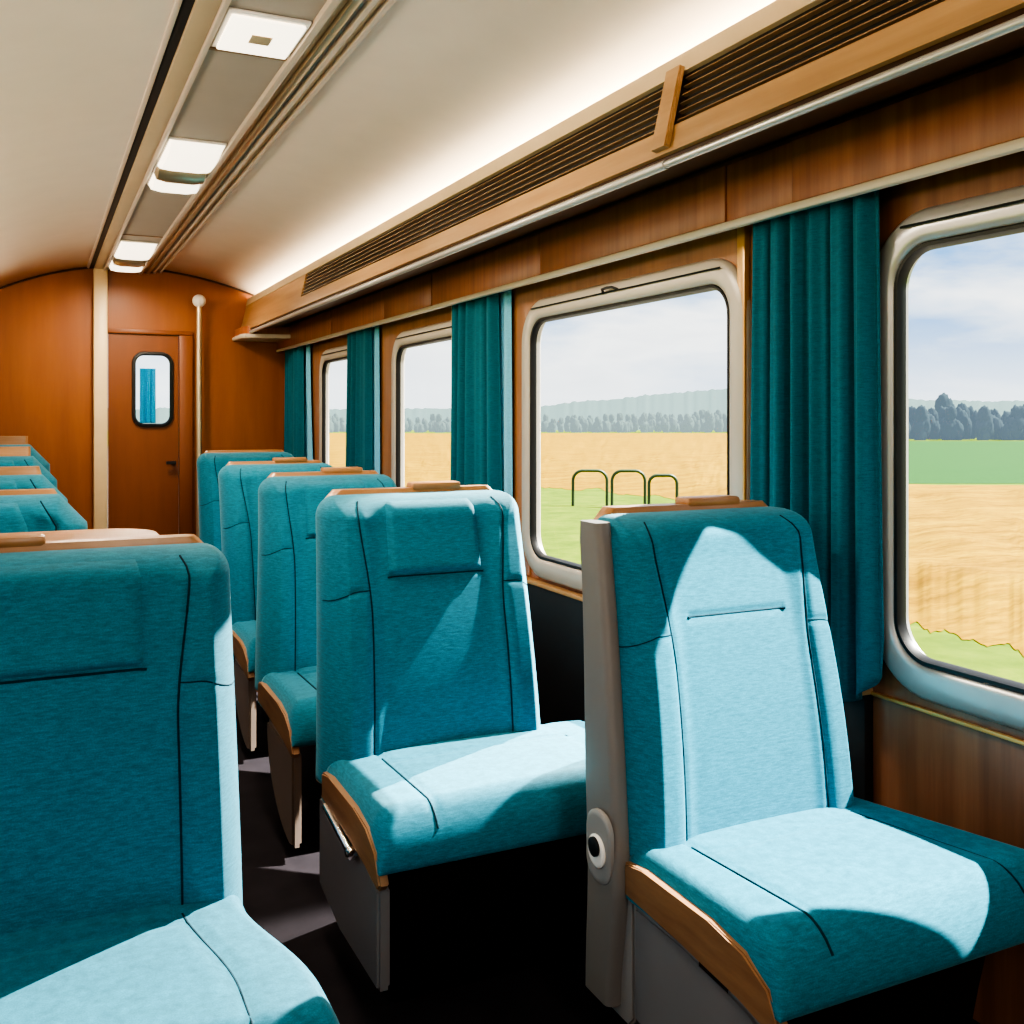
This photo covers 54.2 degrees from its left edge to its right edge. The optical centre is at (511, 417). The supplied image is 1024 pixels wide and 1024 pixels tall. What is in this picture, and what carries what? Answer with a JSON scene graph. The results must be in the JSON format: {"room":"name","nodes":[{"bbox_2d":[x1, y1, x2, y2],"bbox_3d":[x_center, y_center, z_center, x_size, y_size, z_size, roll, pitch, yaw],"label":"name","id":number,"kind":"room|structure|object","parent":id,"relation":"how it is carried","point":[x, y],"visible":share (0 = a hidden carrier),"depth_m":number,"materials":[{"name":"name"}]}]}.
{"room":"train carriage","nodes":[
{"label":"train carriage","id":0,"kind":"room"},
{"bbox_2d":[0,269,290,534],"bbox_3d":[-3.029,0.075,7.728,2.800,2.550,0.060,0,0,-25],"label":"wall","id":1,"kind":"structure","parent":0,"point":[46,322],"depth_m":7.61,"materials":[{"name":"orange wood"}]},
{"bbox_2d":[93,268,107,528],"bbox_3d":[-3.131,0.106,7.607,0.099,2.488,0.070,0,0,-25],"label":"trim","id":2,"kind":"structure","parent":1,"relation":"attached to","point":[100,277],"depth_m":7.58,"materials":[{"name":"beige paint"}]},
{"bbox_2d":[0,267,253,295],"bbox_3d":[-3.014,-0.877,7.695,2.809,0.591,0.018,0,0,-25],"label":"trim","id":3,"kind":"structure","parent":1,"relation":"attached to","point":[73,269],"depth_m":7.60,"materials":[{"name":"brown wood"}]},
{"bbox_2d":[108,334,177,534],"bbox_3d":[-2.859,0.347,7.767,0.512,1.988,0.105,0,0,-25],"label":"door","id":4,"kind":"structure","parent":1,"relation":"in","point":[142,458],"depth_m":7.75,"materials":[{"name":"brown wood"}]},
{"bbox_2d":[140,368,155,422],"bbox_3d":[-2.867,-0.175,7.872,0.120,0.430,0.038,0,0,-25],"label":"door curtain","id":5,"kind":"object","parent":4,"relation":"hanging from","point":[147,375],"visible":0.99,"depth_m":7.87,"materials":[{"name":"blue fabric"}]},
{"bbox_2d":[108,328,192,335],"bbox_3d":[-2.808,-0.667,7.783,0.625,0.035,0.030,0,0,-25],"label":"trim","id":6,"kind":"structure","parent":1,"relation":"attached to","point":[110,330],"depth_m":7.77,"materials":[{"name":"brown wood"}]},
{"bbox_2d":[179,335,192,533],"bbox_3d":[-2.572,0.350,7.892,0.105,2.000,0.035,0,0,-25],"label":"trim","id":7,"kind":"structure","parent":1,"relation":"attached to","point":[185,342],"depth_m":7.87,"materials":[{"name":"brown wood"}]},
{"bbox_2d":[232,334,290,341],"bbox_3d":[-1.942,-0.635,7.933,0.460,0.030,0.498,0,0,-25],"label":"trim","id":8,"kind":"structure","parent":1,"relation":"attached to","point":[242,337],"depth_m":7.80,"materials":[{"name":"beige wood"}]},
{"bbox_2d":[235,326,289,335],"bbox_3d":[-1.944,-0.680,7.949,0.430,0.060,0.468,0,0,-25],"label":"trim","id":9,"kind":"structure","parent":1,"relation":"attached to","point":[245,329],"depth_m":7.78,"materials":[{"name":"red wood"}]},
{"bbox_2d":[0,0,775,294],"bbox_3d":[-0.731,-0.912,2.891,2.800,0.636,10.810,0,0,-25],"label":"ceiling","id":10,"kind":"structure","parent":0,"point":[435,92],"depth_m":3.51,"materials":[{"name":"white paint"}]},
{"bbox_2d":[108,240,158,272],"bbox_3d":[-2.640,-1.103,6.938,0.234,0.062,1.200,0,0,-25],"label":"ceiling lamp","id":11,"kind":"object","parent":10,"relation":"attached to","point":[131,256],"visible":0.99,"depth_m":6.67,"materials":[{"name":"white plastic"}]},
{"bbox_2d":[109,261,142,272],"bbox_3d":[-2.824,-1.097,7.324,0.218,0.050,0.326,0,0,-25],"label":"diffuser","id":12,"kind":"object","parent":11,"relation":"attached to","point":[112,267],"depth_m":7.26,"materials":[{"name":"beige plastic"}]},
{"bbox_2d":[114,242,156,260],"bbox_3d":[-2.524,-1.099,6.694,0.218,0.045,0.638,0,0,-25],"label":"diffuser","id":13,"kind":"object","parent":11,"relation":"attached to","point":[125,251],"depth_m":6.53,"materials":[{"name":"beige plastic"}]},
{"bbox_2d":[87,0,182,267],"bbox_3d":[-0.938,-1.163,2.792,0.018,0.054,10.648,0,0,-25],"label":"trim","id":14,"kind":"structure","parent":10,"relation":"attached to","point":[177,4],"depth_m":3.62,"materials":[{"name":"beige metal"}]},
{"bbox_2d":[90,0,194,267],"bbox_3d":[-0.915,-1.166,2.803,0.032,0.048,10.648,0,0,-25],"label":"trim","id":15,"kind":"structure","parent":10,"relation":"attached to","point":[186,6],"depth_m":3.64,"materials":[{"name":"black metal"}]},
{"bbox_2d":[94,0,230,270],"bbox_3d":[-0.872,-1.160,2.823,0.063,0.060,10.648,0,0,-25],"label":"trim","id":16,"kind":"structure","parent":10,"relation":"attached to","point":[202,15],"depth_m":3.60,"materials":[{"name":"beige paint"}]},
{"bbox_2d":[146,136,226,193],"bbox_3d":[-1.465,-1.103,4.463,0.234,0.062,0.880,0,0,-25],"label":"ceiling lamp","id":17,"kind":"object","parent":10,"relation":"attached to","point":[183,164],"visible":0.99,"depth_m":4.28,"materials":[{"name":"white plastic"}]},
{"bbox_2d":[148,174,199,193],"bbox_3d":[-1.598,-1.097,4.745,0.218,0.050,0.236,0,0,-25],"label":"diffuser","id":18,"kind":"object","parent":17,"relation":"attached to","point":[157,185],"depth_m":4.70,"materials":[{"name":"beige plastic"}]},
{"bbox_2d":[157,140,224,173],"bbox_3d":[-1.380,-1.099,4.285,0.218,0.045,0.465,0,0,-25],"label":"diffuser","id":19,"kind":"object","parent":17,"relation":"attached to","point":[176,156],"depth_m":4.17,"materials":[{"name":"beige plastic"}]},
{"bbox_2d":[107,0,326,269],"bbox_3d":[-0.720,-1.162,2.895,0.240,0.056,10.648,0,0,-25],"label":"ceiling panel","id":20,"kind":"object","parent":10,"relation":"attached to","point":[226,87],"depth_m":3.57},
{"bbox_2d":[139,0,341,273],"bbox_3d":[-0.600,-1.152,2.952,0.025,0.076,10.648,0,0,-25],"label":"trim","id":21,"kind":"structure","parent":10,"relation":"attached to","point":[329,7],"depth_m":3.53,"materials":[{"name":"beige metal"}]},
{"bbox_2d":[144,0,347,271],"bbox_3d":[-0.576,-1.162,2.963,0.029,0.056,10.648,0,0,-25],"label":"trim","id":22,"kind":"structure","parent":10,"relation":"attached to","point":[341,5],"depth_m":3.62,"materials":[{"name":"beige metal"}]},
{"bbox_2d":[209,46,286,60],"bbox_3d":[-0.821,-1.135,3.108,0.238,0.011,0.016,0,0,-25],"label":"trim","id":23,"kind":"structure","parent":10,"relation":"attached to","point":[210,48],"depth_m":3.11,"materials":[{"name":"brown metal"}]},
{"bbox_2d":[146,0,362,273],"bbox_3d":[-0.552,-1.154,2.975,0.025,0.072,10.648,0,0,-25],"label":"trim","id":24,"kind":"structure","parent":10,"relation":"attached to","point":[350,6],"depth_m":3.59,"materials":[{"name":"beige metal"}]},
{"bbox_2d":[151,0,366,271],"bbox_3d":[-0.529,-1.165,2.986,0.026,0.050,10.648,0,0,-25],"label":"trim","id":25,"kind":"structure","parent":10,"relation":"attached to","point":[363,2],"depth_m":3.64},
{"bbox_2d":[211,7,311,58],"bbox_3d":[-0.740,-1.120,2.937,0.234,0.028,0.300,0,0,-25],"label":"ceiling lamp","id":26,"kind":"object","parent":10,"relation":"attached to","point":[240,30],"visible":1,"depth_m":2.89,"materials":[{"name":"white plastic"}]},
{"bbox_2d":[153,0,378,273],"bbox_3d":[-0.509,-1.157,2.995,0.017,0.066,10.648,0,0,-25],"label":"trim","id":27,"kind":"structure","parent":10,"relation":"attached to","point":[367,7],"depth_m":3.61,"materials":[{"name":"beige ceramic"}]},
{"bbox_2d":[157,0,384,271],"bbox_3d":[-0.488,-1.167,3.005,0.029,0.046,10.648,0,0,-25],"label":"trim","id":28,"kind":"structure","parent":10,"relation":"attached to","point":[379,2],"depth_m":3.66,"materials":[{"name":"beige metal"}]},
{"bbox_2d":[159,0,395,273],"bbox_3d":[-0.467,-1.160,3.015,0.017,0.060,10.648,0,0,-25],"label":"trim","id":29,"kind":"structure","parent":10,"relation":"attached to","point":[386,4],"depth_m":3.62,"materials":[{"name":"beige ceramic"}]},
{"bbox_2d":[235,692,979,1023],"bbox_3d":[-1.053,1.390,3.568,2.840,0.080,12.350,0,0,-25],"label":"floor","id":30,"kind":"structure","parent":0,"point":[283,893],"depth_m":2.52,"materials":[{"name":"grey carpet"}]},
{"bbox_2d":[0,436,49,471],"bbox_3d":[-2.924,0.729,5.670,0.602,1.241,0.822,0,0,-25],"label":"seat","id":31,"kind":"object","parent":30,"relation":"on","point":[5,441],"visible":0.09,"depth_m":6.01,"materials":[{"name":"teal fabric"}]},
{"bbox_2d":[0,446,56,487],"bbox_3d":[-2.413,0.747,4.639,0.602,1.206,0.821,0,0,-25],"label":"seat","id":32,"kind":"object","parent":30,"relation":"on","point":[16,455],"visible":0.12,"depth_m":4.96,"materials":[{"name":"teal fabric"}]},
{"bbox_2d":[0,466,67,501],"bbox_3d":[-1.900,0.772,3.607,0.602,1.156,0.816,0,0,-25],"label":"seat","id":33,"kind":"object","parent":30,"relation":"on","point":[11,477],"visible":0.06,"depth_m":3.92,"materials":[{"name":"teal fabric"}]},
{"bbox_2d":[0,488,87,532],"bbox_3d":[-1.388,0.781,2.574,0.602,1.137,0.811,0,0,-25],"label":"seat","id":34,"kind":"object","parent":30,"relation":"on","point":[21,510],"visible":0.16,"depth_m":2.84,"materials":[{"name":"teal fabric"}]},
{"bbox_2d":[0,528,339,1023],"bbox_3d":[-0.767,0.788,1.767,0.710,1.123,1.090,0,0,-25],"label":"seat","id":35,"kind":"object","parent":30,"relation":"on","point":[121,896],"visible":1,"depth_m":1.77,"materials":[{"name":"teal fabric"}]},
{"bbox_2d":[0,895,339,1023],"bbox_3d":[-0.651,0.926,1.523,0.710,0.137,0.550,0,0,-25],"label":"seat cushion","id":36,"kind":"object","parent":35,"relation":"on","point":[127,959],"depth_m":1.57,"materials":[{"name":"teal fabric"}]},
{"bbox_2d":[192,294,205,537],"bbox_3d":[-2.458,0.189,7.855,0.104,2.322,0.104,0,0,-25],"label":"pole","id":37,"kind":"object","parent":30,"relation":"on","point":[198,300],"visible":0.79,"depth_m":7.83,"materials":[{"name":"beige metal"}]},
{"bbox_2d":[197,449,293,675],"bbox_3d":[-1.331,0.769,5.480,0.702,1.162,0.953,0,0,-25],"label":"seat","id":38,"kind":"object","parent":30,"relation":"on","point":[209,463],"visible":0.17,"depth_m":5.57,"materials":[{"name":"teal fabric"}]},
{"bbox_2d":[218,457,331,750],"bbox_3d":[-0.906,0.771,4.446,0.702,1.158,0.960,0,0,-25],"label":"seat","id":39,"kind":"object","parent":30,"relation":"on","point":[239,482],"visible":0.33,"depth_m":4.42,"materials":[{"name":"teal fabric"}]},
{"bbox_2d":[232,620,255,672],"bbox_3d":[-0.809,0.927,4.243,0.700,0.137,0.500,0,0,-25],"label":"seat cushion","id":40,"kind":"object","parent":39,"relation":"on","point":[243,631],"depth_m":4.03,"materials":[{"name":"teal fabric"}]},
{"bbox_2d":[255,467,395,847],"bbox_3d":[-0.544,0.773,3.567,0.702,1.153,0.960,0,0,-25],"label":"seat","id":41,"kind":"object","parent":30,"relation":"on","point":[288,502],"visible":0.41,"depth_m":3.53,"materials":[{"name":"teal fabric"}]},
{"bbox_2d":[258,666,316,746],"bbox_3d":[-0.451,0.927,3.373,0.700,0.137,0.520,0,0,-25],"label":"seat cushion","id":42,"kind":"object","parent":41,"relation":"on","point":[287,694],"depth_m":3.18,"materials":[{"name":"teal fabric"}]},
{"bbox_2d":[316,481,587,1002],"bbox_3d":[-0.103,0.773,2.715,0.871,1.153,0.883,0,0,-25],"label":"seat","id":43,"kind":"object","parent":30,"relation":"on","point":[453,820],"visible":0.86,"depth_m":2.59,"materials":[{"name":"teal fabric"}]},
{"bbox_2d":[322,720,586,875],"bbox_3d":[-0.007,0.927,2.543,0.844,0.137,0.480,0,0,-25],"label":"seat cushion","id":44,"kind":"object","parent":43,"relation":"on","point":[415,801],"depth_m":2.36,"materials":[{"name":"teal fabric"}]},
{"bbox_2d":[580,495,1023,1023],"bbox_3d":[0.591,0.775,2.144,0.810,1.150,0.817,0,0,-25],"label":"seat","id":45,"kind":"object","parent":30,"relation":"on","point":[737,874],"visible":1,"depth_m":2.09,"materials":[{"name":"teal fabric"}]},
{"bbox_2d":[626,797,1023,1022],"bbox_3d":[0.680,0.927,2.006,0.770,0.137,0.480,0,0,-25],"label":"seat cushion","id":46,"kind":"object","parent":45,"relation":"on","point":[800,907],"depth_m":1.86,"materials":[{"name":"teal fabric"}]},
{"bbox_2d":[291,51,1023,1023],"bbox_3d":[0.475,0.200,3.464,0.030,2.300,10.650,0,0,-25],"label":"wall","id":47,"kind":"structure","parent":0,"point":[927,766],"depth_m":2.30,"materials":[{"name":"brown wood"}]},
{"bbox_2d":[277,310,330,349],"bbox_3d":[-1.565,-0.643,7.477,0.022,0.163,1.648,0,0,-25],"label":"trim","id":48,"kind":"structure","parent":47,"relation":"attached to","point":[318,326],"depth_m":7.24,"materials":[{"name":"red wood"}]},
{"bbox_2d":[304,334,346,459],"bbox_3d":[-1.375,0.035,7.312,0.008,1.270,2.090,0,0,-25],"label":"trim","id":49,"kind":"structure","parent":47,"relation":"attached to","point":[317,349],"depth_m":7.49,"materials":[{"name":"orange wood"}]},
{"bbox_2d":[319,345,346,463],"bbox_3d":[-1.182,0.085,6.906,0.070,1.154,1.014,0,0,-25],"label":"window","id":50,"kind":"structure","parent":47,"relation":"in","point":[336,354],"depth_m":7.27,"materials":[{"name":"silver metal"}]},
{"bbox_2d":[331,291,383,333],"bbox_3d":[-0.962,-0.643,6.213,0.017,0.163,1.148,0,0,-25],"label":"trim","id":51,"kind":"structure","parent":47,"relation":"attached to","point":[370,309],"depth_m":6.16,"materials":[{"name":"red wood"}]},
{"bbox_2d":[384,273,431,318],"bbox_3d":[-0.557,-0.643,5.354,0.022,0.163,0.748,0,0,-25],"label":"trim","id":52,"kind":"structure","parent":47,"relation":"attached to","point":[416,294],"depth_m":5.31,"materials":[{"name":"brown wood"}]},
{"bbox_2d":[379,306,450,477],"bbox_3d":[-0.486,0.035,5.443,0.008,1.270,1.550,0,0,-25],"label":"trim","id":53,"kind":"structure","parent":47,"relation":"attached to","point":[388,332],"depth_m":5.96,"materials":[{"name":"orange wood"}]},
{"bbox_2d":[391,306,451,486],"bbox_3d":[-0.444,0.031,5.352,0.070,1.262,1.134,0,0,-25],"label":"window","id":54,"kind":"structure","parent":47,"relation":"in","point":[439,332],"depth_m":5.77,"materials":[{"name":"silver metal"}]},
{"bbox_2d":[432,234,539,304],"bbox_3d":[-0.136,-0.643,4.474,0.017,0.163,1.198,0,0,-25],"label":"trim","id":55,"kind":"structure","parent":47,"relation":"attached to","point":[518,261],"depth_m":4.37,"materials":[{"name":"red wood"}]},
{"bbox_2d":[512,224,752,575],"bbox_3d":[0.357,0.035,3.668,0.008,1.270,1.720,0,0,-25],"label":"trim","id":56,"kind":"structure","parent":47,"relation":"attached to","point":[723,245],"depth_m":3.80,"materials":[{"name":"orange wood"}]},
{"bbox_2d":[241,0,1023,332],"bbox_3d":[0.263,-0.809,3.363,0.430,0.311,10.630,0,0,-25],"label":"luggage rack","id":57,"kind":"object","parent":47,"relation":"attached to","point":[787,69],"visible":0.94,"depth_m":2.60,"materials":[{"name":"brown wood"}]},
{"bbox_2d":[302,89,662,295],"bbox_3d":[-0.448,-0.829,4.481,0.040,0.123,4.000,0,0,-25],"label":"grille","id":58,"kind":"object","parent":57,"relation":"attached to","point":[631,124],"depth_m":3.55,"materials":[{"name":"brown wood"}]},
{"bbox_2d":[677,0,944,121],"bbox_3d":[1.421,-0.829,0.548,0.040,0.123,4.550,0,0,-25],"label":"grille","id":59,"kind":"object","parent":57,"relation":"attached to","point":[821,30],"depth_m":2.24,"materials":[{"name":"brown wood"}]},
{"bbox_2d":[540,166,726,274],"bbox_3d":[0.370,-0.643,3.403,0.022,0.163,1.168,0,0,-25],"label":"wall panel","id":60,"kind":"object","parent":47,"relation":"attached to","point":[698,202],"depth_m":3.27,"materials":[{"name":"brown wood"}]},
{"bbox_2d":[522,225,750,590],"bbox_3d":[0.374,0.031,3.610,0.087,1.262,1.504,0,0,-25],"label":"window","id":61,"kind":"structure","parent":47,"relation":"in","point":[716,274],"depth_m":3.42,"materials":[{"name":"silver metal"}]},
{"bbox_2d":[526,576,872,695],"bbox_3d":[-0.473,0.686,5.377,0.040,0.017,6.360,0,0,-25],"label":"trim","id":62,"kind":"structure","parent":47,"relation":"attached to","point":[532,581],"depth_m":3.96,"materials":[{"name":"brown wood"}]},
{"bbox_2d":[527,583,872,801],"bbox_3d":[-0.468,1.012,5.379,0.030,0.635,6.360,0,0,-25],"label":"trim","id":63,"kind":"structure","parent":47,"relation":"attached to","point":[556,619],"depth_m":3.90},
{"bbox_2d":[727,142,791,220],"bbox_3d":[0.683,-0.643,2.749,0.017,0.163,0.278,0,0,-25],"label":"trim","id":64,"kind":"structure","parent":47,"relation":"attached to","point":[761,182],"depth_m":2.74,"materials":[{"name":"red wood"}]},
{"bbox_2d":[792,56,1023,202],"bbox_3d":[0.988,-0.643,2.102,0.022,0.163,1.148,0,0,-25],"label":"wall panel","id":65,"kind":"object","parent":47,"relation":"attached to","point":[984,109],"depth_m":2.25,"materials":[{"name":"red wood"}]},
{"bbox_2d":[871,691,1023,745],"bbox_3d":[1.822,0.691,0.578,0.012,0.009,4.280,0,0,-25],"label":"trim","id":66,"kind":"structure","parent":47,"relation":"attached to","point":[873,693],"depth_m":2.29,"materials":[{"name":"brown wood"}]},
{"bbox_2d":[880,185,1023,730],"bbox_3d":[1.081,0.085,2.141,0.070,1.154,0.804,0,0,-25],"label":"window","id":67,"kind":"structure","parent":47,"relation":"in","point":[993,698],"depth_m":2.40,"materials":[{"name":"silver metal"}]},
{"label":"outside","id":68,"kind":"structure","parent":0,"visible":0},
{"bbox_2d":[333,430,1023,682],"bbox_3d":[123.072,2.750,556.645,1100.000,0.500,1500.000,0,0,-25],"label":"ground","id":69,"kind":"structure","parent":68,"point":[560,521],"depth_m":20.41,"materials":[{"name":"green plant"}]},
{"bbox_2d":[434,413,445,432],"bbox_3d":[-12.461,1.288,172.213,2.267,4.154,2.083,0,0,19],"label":"tree","id":70,"kind":"object","parent":69,"relation":"on","point":[439,426],"visible":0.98,"depth_m":171.57,"materials":[{"name":"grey plant"}]},
{"bbox_2d":[570,415,581,432],"bbox_3d":[10.861,1.206,171.947,1.998,3.758,2.176,0,0,44],"label":"tree","id":71,"kind":"object","parent":69,"relation":"on","point":[575,426],"visible":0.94,"depth_m":171.36,"materials":[{"name":"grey plant"}]},
{"bbox_2d":[136,389,1023,429],"bbox_3d":[43.284,-2.728,291.722,305.195,10.456,222.963,0,0,-25],"label":"hills","id":72,"kind":"structure","parent":69,"relation":"on","point":[689,402],"depth_m":235.77,"materials":[{"name":"plant"}]},
{"bbox_2d":[571,469,608,505],"bbox_3d":[2.223,2.003,28.500,1.057,1.094,0.089,0,0,0],"label":"hoop","id":73,"kind":"object","parent":69,"relation":"on","point":[580,470],"visible":0.94,"depth_m":28.46,"materials":[{"name":"green metal"}]},
{"bbox_2d":[591,416,602,432],"bbox_3d":[14.717,1.317,172.052,1.989,3.436,1.827,0,0,-9],"label":"tree","id":74,"kind":"object","parent":69,"relation":"on","point":[597,427],"visible":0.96,"depth_m":171.53,"materials":[{"name":"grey plant"}]},
{"bbox_2d":[601,413,610,431],"bbox_3d":[16.414,1.270,175.972,2.301,4.217,2.114,0,0,32],"label":"tree","id":75,"kind":"object","parent":69,"relation":"on","point":[606,424],"visible":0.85,"depth_m":175.29,"materials":[{"name":"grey plant"}]},
{"bbox_2d":[615,413,627,432],"bbox_3d":[18.801,1.237,172.071,2.170,4.328,2.362,0,0,21],"label":"tree","id":76,"kind":"object","parent":69,"relation":"on","point":[621,425],"visible":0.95,"depth_m":171.65,"materials":[{"name":"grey plant"}]},
{"bbox_2d":[610,469,646,505],"bbox_3d":[3.262,1.993,28.000,1.012,1.114,0.089,0,0,0],"label":"hoop","id":77,"kind":"object","parent":69,"relation":"on","point":[620,470],"visible":0.93,"depth_m":27.96,"materials":[{"name":"green metal"}]},
{"bbox_2d":[638,412,647,432],"bbox_3d":[22.566,0.980,171.976,1.703,4.116,1.871,0,0,-44],"label":"tree","id":78,"kind":"object","parent":69,"relation":"on","point":[642,421],"visible":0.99,"depth_m":171.36,"materials":[{"name":"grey plant"}]},
{"bbox_2d":[647,412,655,431],"bbox_3d":[24.252,1.061,176.211,2.223,4.181,2.421,0,0,-12],"label":"tree","id":79,"kind":"object","parent":69,"relation":"on","point":[651,421],"visible":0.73,"depth_m":175.55,"materials":[{"name":"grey plant"}]},
{"bbox_2d":[647,474,678,503],"bbox_3d":[4.002,2.013,26.500,0.830,1.074,0.089,0,0,0],"label":"hoop","id":80,"kind":"object","parent":69,"relation":"on","point":[653,475],"visible":0.91,"depth_m":26.46,"materials":[{"name":"green metal"}]},
{"bbox_2d":[660,414,669,432],"bbox_3d":[26.353,1.115,172.106,1.705,3.751,1.552,0,0,-35],"label":"tree","id":81,"kind":"object","parent":69,"relation":"on","point":[665,426],"visible":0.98,"depth_m":171.69,"materials":[{"name":"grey plant"}]},
{"bbox_2d":[668,413,679,431],"bbox_3d":[28.305,1.149,176.145,2.087,3.926,2.273,0,0,44],"label":"tree","id":82,"kind":"object","parent":69,"relation":"on","point":[674,426],"visible":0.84,"depth_m":175.42,"materials":[{"name":"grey plant"}]},
{"bbox_2d":[329,433,1023,655],"bbox_3d":[8.906,2.320,104.234,101.038,0.341,168.674,0,0,-25],"label":"wheat field","id":83,"kind":"structure","parent":69,"relation":"on","point":[966,542],"depth_m":27.11,"materials":[{"name":"beige plant"}]},
{"bbox_2d":[681,413,693,432],"bbox_3d":[30.217,1.104,172.055,2.348,4.056,2.156,0,0,8],"label":"tree","id":84,"kind":"object","parent":69,"relation":"on","point":[687,426],"visible":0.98,"depth_m":171.36,"materials":[{"name":"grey plant"}]},
{"bbox_2d":[691,411,700,431],"bbox_3d":[32.297,0.918,176.317,1.946,4.282,1.772,0,0,-31],"label":"tree","id":85,"kind":"object","parent":69,"relation":"on","point":[695,416],"visible":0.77,"depth_m":175.85,"materials":[{"name":"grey plant"}]},
{"bbox_2d":[703,410,714,432],"bbox_3d":[33.948,0.819,171.919,2.068,4.551,1.883,0,0,-2],"label":"tree","id":86,"kind":"object","parent":69,"relation":"on","point":[709,424],"visible":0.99,"depth_m":171.32,"materials":[{"name":"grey plant"}]},
{"bbox_2d":[714,409,723,431],"bbox_3d":[36.255,0.762,176.332,2.138,4.704,1.946,0,0,-35],"label":"tree","id":87,"kind":"object","parent":69,"relation":"on","point":[719,425],"visible":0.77,"depth_m":175.81,"materials":[{"name":"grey plant"}]},
{"bbox_2d":[909,406,915,438],"bbox_3d":[47.543,0.806,119.070,1.897,4.586,2.084,0,0,18],"label":"tree","id":88,"kind":"object","parent":69,"relation":"on","point":[912,409],"visible":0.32,"depth_m":118.35,"materials":[{"name":"blue plant"}]},
{"bbox_2d":[912,405,930,440],"bbox_3d":[45.804,0.796,111.863,1.909,4.614,2.097,0,0,37],"label":"tree","id":89,"kind":"object","parent":69,"relation":"on","point":[921,427],"visible":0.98,"depth_m":111.23,"materials":[{"name":"blue plant"}]},
{"bbox_2d":[927,407,939,439],"bbox_3d":[48.522,0.905,115.726,1.963,4.319,1.787,0,0,-42],"label":"tree","id":90,"kind":"object","parent":69,"relation":"on","point":[934,434],"visible":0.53,"depth_m":115.21,"materials":[{"name":"blue plant"}]},
{"bbox_2d":[934,393,954,412],"bbox_3d":[55.320,0.046,127.832,3.020,6.644,2.749,0,0,-23],"label":"tree","id":91,"kind":"object","parent":69,"relation":"on","point":[943,400],"visible":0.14,"depth_m":127.09,"materials":[{"name":"blue plant"}]},
{"bbox_2d":[940,406,964,439],"bbox_3d":[49.357,1.062,112.268,2.690,4.929,2.471,0,0,44],"label":"tree","id":92,"kind":"object","parent":69,"relation":"on","point":[951,428],"visible":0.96,"depth_m":111.50,"materials":[{"name":"blue plant"}]},
{"bbox_2d":[956,402,971,439],"bbox_3d":[52.115,0.660,115.747,2.061,4.982,2.265,0,0,28],"label":"tree","id":93,"kind":"object","parent":69,"relation":"on","point":[963,413],"visible":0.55,"depth_m":115.19,"materials":[{"name":"blue plant"}]},
{"bbox_2d":[909,441,1023,483],"bbox_3d":[47.474,2.420,78.358,93.417,0.140,57.866,0,0,-25],"label":"crop field","id":94,"kind":"structure","parent":69,"relation":"on","point":[930,462],"depth_m":53.29,"materials":[{"name":"green plant"}]},
{"bbox_2d":[968,405,976,438],"bbox_3d":[54.878,0.803,119.165,2.089,4.595,1.901,0,0,21],"label":"tree","id":95,"kind":"object","parent":69,"relation":"on","point":[973,414],"visible":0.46,"depth_m":118.52,"materials":[{"name":"blue plant"}]},
{"bbox_2d":[975,405,993,439],"bbox_3d":[52.849,0.816,111.865,1.886,4.558,2.072,0,0,42],"label":"tree","id":96,"kind":"object","parent":69,"relation":"on","point":[984,427],"visible":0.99,"depth_m":111.23,"materials":[{"name":"blue plant"}]},
{"bbox_2d":[989,408,1003,439],"bbox_3d":[55.753,1.008,115.537,2.510,4.335,2.305,0,0,0],"label":"tree","id":97,"kind":"object","parent":69,"relation":"on","point":[998,424],"visible":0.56,"depth_m":114.68,"materials":[{"name":"blue plant"}]},
{"bbox_2d":[1001,404,1023,439],"bbox_3d":[56.364,0.854,112.069,2.769,4.782,2.542,0,0,-43],"label":"tree","id":98,"kind":"object","parent":69,"relation":"on","point":[1013,428],"visible":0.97,"depth_m":111.37,"materials":[{"name":"blue plant"}]},
{"bbox_3d":[1.571,0.000,-1.955,2.800,2.700,0.080,0,0,-25],"label":"wall","id":99,"kind":"structure","parent":0,"visible":0},
{"bbox_2d":[284,344,312,459],"bbox_3d":[-1.676,0.034,7.804,0.082,1.232,0.742,0,0,-29],"label":"curtain","id":100,"kind":"object","parent":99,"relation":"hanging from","point":[298,442],"visible":0.68,"depth_m":7.70,"materials":[{"name":"teal fabric"}]},
{"bbox_2d":[346,325,379,473],"bbox_3d":[-0.950,0.034,6.285,0.074,1.232,0.536,0,0,-28],"label":"curtain","id":101,"kind":"object","parent":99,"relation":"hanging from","point":[363,353],"visible":0.73,"depth_m":6.15,"materials":[{"name":"teal fabric"}]},
{"bbox_2d":[450,289,512,497],"bbox_3d":[-0.158,0.034,4.617,0.078,1.232,0.582,0,0,-27],"label":"curtain","id":102,"kind":"object","parent":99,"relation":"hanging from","point":[481,357],"visible":0.65,"depth_m":4.54,"materials":[{"name":"teal fabric"}]},
{"bbox_2d":[276,137,1023,352],"bbox_3d":[0.359,-0.549,3.408,0.026,0.023,10.649,0,0,-25],"label":"trim","id":103,"kind":"structure","parent":99,"relation":"attached to","point":[1017,145],"depth_m":2.74,"materials":[{"name":"beige metal"}]},
{"bbox_2d":[750,190,883,701],"bbox_3d":[0.783,0.064,2.626,0.066,1.292,0.476,0,0,-25],"label":"curtain","id":104,"kind":"object","parent":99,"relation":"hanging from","point":[816,453],"visible":0.72,"depth_m":2.56,"materials":[{"name":"teal fabric"}]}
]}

